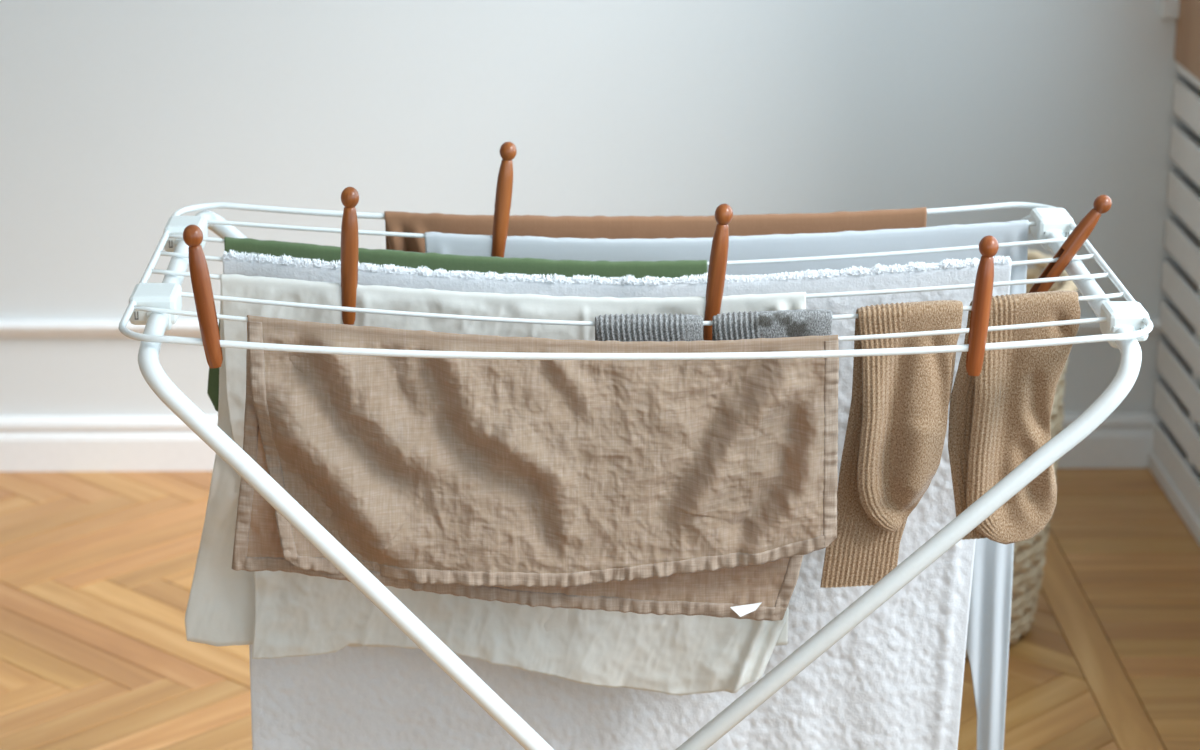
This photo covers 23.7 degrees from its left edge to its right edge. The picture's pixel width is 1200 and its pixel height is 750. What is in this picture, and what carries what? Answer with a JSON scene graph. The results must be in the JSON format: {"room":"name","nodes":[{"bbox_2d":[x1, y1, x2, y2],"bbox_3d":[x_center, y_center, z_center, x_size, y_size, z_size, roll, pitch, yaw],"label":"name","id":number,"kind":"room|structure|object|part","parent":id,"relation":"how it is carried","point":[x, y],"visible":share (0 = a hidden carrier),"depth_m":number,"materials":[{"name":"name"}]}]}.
{"room":"laundry room","nodes":[
{"label":"laundry room","id":0,"kind":"room"},
{"bbox_2d":[0,0,1199,459],"bbox_3d":[-1.577,-1.243,4.296,5.700,3.120,0.120,0,17,-2],"label":"wall","id":1,"kind":"structure","parent":0,"point":[117,117],"depth_m":4.53,"materials":[{"name":"paint"}]},
{"bbox_2d":[0,413,1162,471],"bbox_3d":[-1.706,0.114,4.629,5.255,0.088,0.020,0,17,-2],"label":"baseboard","id":2,"kind":"structure","parent":1,"relation":"attached to","point":[1123,440],"depth_m":4.65,"materials":[{"name":"paint"}]},
{"bbox_2d":[0,318,1164,336],"bbox_3d":[-1.704,-0.070,4.574,5.255,0.028,0.020,0,17,-2],"label":"trim","id":3,"kind":"structure","parent":1,"relation":"attached to","point":[8,328],"depth_m":4.60,"materials":[{"name":"paint"}]},
{"bbox_2d":[0,468,1199,749],"bbox_3d":[-1.535,1.229,1.295,5.600,0.120,7.255,0,17,-2],"label":"floor","id":4,"kind":"structure","parent":0,"point":[97,568],"depth_m":4.02,"materials":[{"name":"brown wood"}]},
{"bbox_2d":[119,202,1152,749],"bbox_3d":[-0.024,0.313,2.649,0.942,0.869,0.583,0,17,-2],"label":"drying rack","id":5,"kind":"object","parent":4,"relation":"on","point":[157,306],"visible":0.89,"depth_m":2.35,"materials":[{"name":"white metal"}]},
{"bbox_2d":[183,224,222,367],"bbox_3d":[-0.317,-0.063,2.282,0.028,0.117,0.016,0,17,-2],"label":"peg","id":6,"kind":"object","parent":5,"relation":"attached to","point":[192,234],"visible":1,"depth_m":2.28,"materials":[{"name":"brown wood"}]},
{"bbox_2d":[207,237,706,410],"bbox_3d":[-0.133,-0.032,2.654,0.465,0.196,0.020,0,17,0],"label":"cloth","id":7,"kind":"object","parent":5,"relation":"hanging from","point":[500,265],"visible":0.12,"depth_m":2.63,"materials":[{"name":"fabric"}]},
{"bbox_2d":[185,274,805,695],"bbox_3d":[-0.097,0.103,2.551,0.555,0.394,0.039,0,17,0],"label":"cloth","id":8,"kind":"object","parent":5,"relation":"hanging from","point":[282,614],"visible":0.23,"depth_m":2.58,"materials":[{"name":"fabric"}]},
{"bbox_2d":[341,187,358,324],"bbox_3d":[-0.218,-0.104,2.494,0.016,0.122,0.016,1,17,-2],"label":"peg","id":9,"kind":"object","parent":8,"relation":"attached to","point":[349,195],"visible":0.98,"depth_m":2.49,"materials":[{"name":"brown wood"}]},
{"bbox_2d":[491,142,516,257],"bbox_3d":[-0.090,-0.161,2.680,0.024,0.117,0.016,0,17,-2],"label":"peg","id":10,"kind":"object","parent":5,"relation":"attached to","point":[503,197],"visible":0.98,"depth_m":2.67,"materials":[{"name":"brown wood"}]},
{"bbox_2d":[232,315,838,620],"bbox_3d":[-0.058,0.084,2.412,0.516,0.271,0.041,0,17,0],"label":"linen towel","id":11,"kind":"object","parent":5,"relation":"hanging from","point":[658,487],"visible":0.94,"depth_m":2.41,"materials":[{"name":"beige fabric"}]},
{"bbox_2d":[223,250,1011,749],"bbox_3d":[0.013,0.200,2.655,0.706,0.649,0.021,0,17,0],"label":"towel","id":12,"kind":"object","parent":5,"relation":"hanging from","point":[894,681],"visible":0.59,"depth_m":2.67,"materials":[{"name":"white fabric"}]},
{"bbox_3d":[0.026,-0.088,2.526,0.846,0.022,0.468,0,17,-2],"label":"frame","id":13,"kind":"part","parent":5,"relation":"part of","materials":[{"name":"white metal"}]},
{"bbox_2d":[595,313,702,341],"bbox_3d":[0.041,0.029,2.468,0.092,0.170,0.022,0,17,-2],"label":"sock","id":14,"kind":"object","parent":5,"relation":"hanging from","point":[623,328],"visible":0.2,"depth_m":2.44,"materials":[{"name":"grey fabric"}]},
{"bbox_2d":[385,207,926,252],"bbox_3d":[0.053,-0.018,2.785,0.520,0.296,0.027,0,17,-2],"label":"cloth","id":15,"kind":"object","parent":5,"relation":"hanging from","point":[590,227],"visible":0.12,"depth_m":2.75,"materials":[{"name":"fabric"}]},
{"bbox_2d":[703,204,732,340],"bbox_3d":[0.103,-0.089,2.501,0.024,0.124,0.016,0,17,-2],"label":"peg","id":16,"kind":"object","parent":5,"relation":"attached to","point":[718,254],"visible":0.94,"depth_m":2.49,"materials":[{"name":"brown wood"}]},
{"bbox_2d":[425,220,1028,749],"bbox_3d":[0.118,0.150,2.777,0.570,0.618,0.017,0,17,-1],"label":"sheet","id":17,"kind":"object","parent":5,"relation":"hanging from","point":[988,632],"visible":0.12,"depth_m":2.69,"materials":[{"name":"white fabric"}]},
{"bbox_2d":[712,309,831,340],"bbox_3d":[0.147,0.026,2.469,0.102,0.172,0.021,0,17,-1],"label":"sock","id":18,"kind":"object","parent":5,"relation":"hanging from","point":[802,322],"visible":0.19,"depth_m":2.44,"materials":[{"name":"grey fabric"}]},
{"bbox_2d":[820,300,962,587],"bbox_3d":[0.251,0.064,2.474,0.113,0.263,0.038,0,17,-2],"label":"sock","id":19,"kind":"object","parent":5,"relation":"hanging from","point":[896,429],"visible":0.97,"depth_m":2.46,"materials":[{"name":"beige fabric"}]},
{"bbox_2d":[966,235,998,375],"bbox_3d":[0.308,-0.056,2.303,0.022,0.116,0.016,0,17,-2],"label":"peg","id":20,"kind":"object","parent":5,"relation":"attached to","point":[988,245],"visible":1,"depth_m":2.30,"materials":[{"name":"brown wood"}]},
{"bbox_2d":[948,291,1080,543],"bbox_3d":[0.355,0.037,2.470,0.106,0.226,0.030,0,17,-2],"label":"sock","id":21,"kind":"object","parent":5,"relation":"hanging from","point":[999,417],"visible":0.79,"depth_m":2.46,"materials":[{"name":"beige fabric"}]},
{"bbox_2d":[1029,195,1111,292],"bbox_3d":[0.421,-0.113,2.564,0.070,0.098,0.016,0,17,-1],"label":"peg","id":22,"kind":"object","parent":5,"relation":"attached to","point":[1102,204],"visible":0.91,"depth_m":2.56,"materials":[{"name":"brown wood"}]},
{"bbox_2d":[965,250,1076,657],"bbox_3d":[0.434,0.099,3.987,0.432,0.508,0.432,1,17,3],"label":"straw basket","id":23,"kind":"object","parent":4,"relation":"on","point":[1029,560],"visible":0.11,"depth_m":3.93,"materials":[{"name":"beige wicker"}]},
{"bbox_2d":[1148,61,1199,544],"bbox_3d":[1.021,0.844,1.244,0.041,0.675,7.066,0,17,-2],"label":"screen","id":24,"kind":"object","parent":4,"relation":"on","point":[1178,477],"visible":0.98,"depth_m":4.49,"materials":[{"name":"paint"}]},
{"bbox_3d":[1.148,-0.165,0.953,0.250,3.020,7.055,0,17,-2],"label":"wall","id":25,"kind":"structure","parent":0,"visible":0},
{"bbox_2d":[1160,0,1179,18],"bbox_3d":[0.907,-1.594,4.192,0.038,2.158,0.016,0,17,-2],"label":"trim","id":26,"kind":"structure","parent":25,"relation":"attached to","point":[1169,8],"depth_m":4.49,"materials":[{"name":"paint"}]},
{"bbox_2d":[1174,0,1199,79],"bbox_3d":[0.926,-1.492,4.004,0.012,2.205,0.433,0,17,-2],"label":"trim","id":27,"kind":"structure","parent":25,"relation":"attached to","point":[1187,39],"depth_m":4.42,"materials":[{"name":"brown wood"}]}
]}

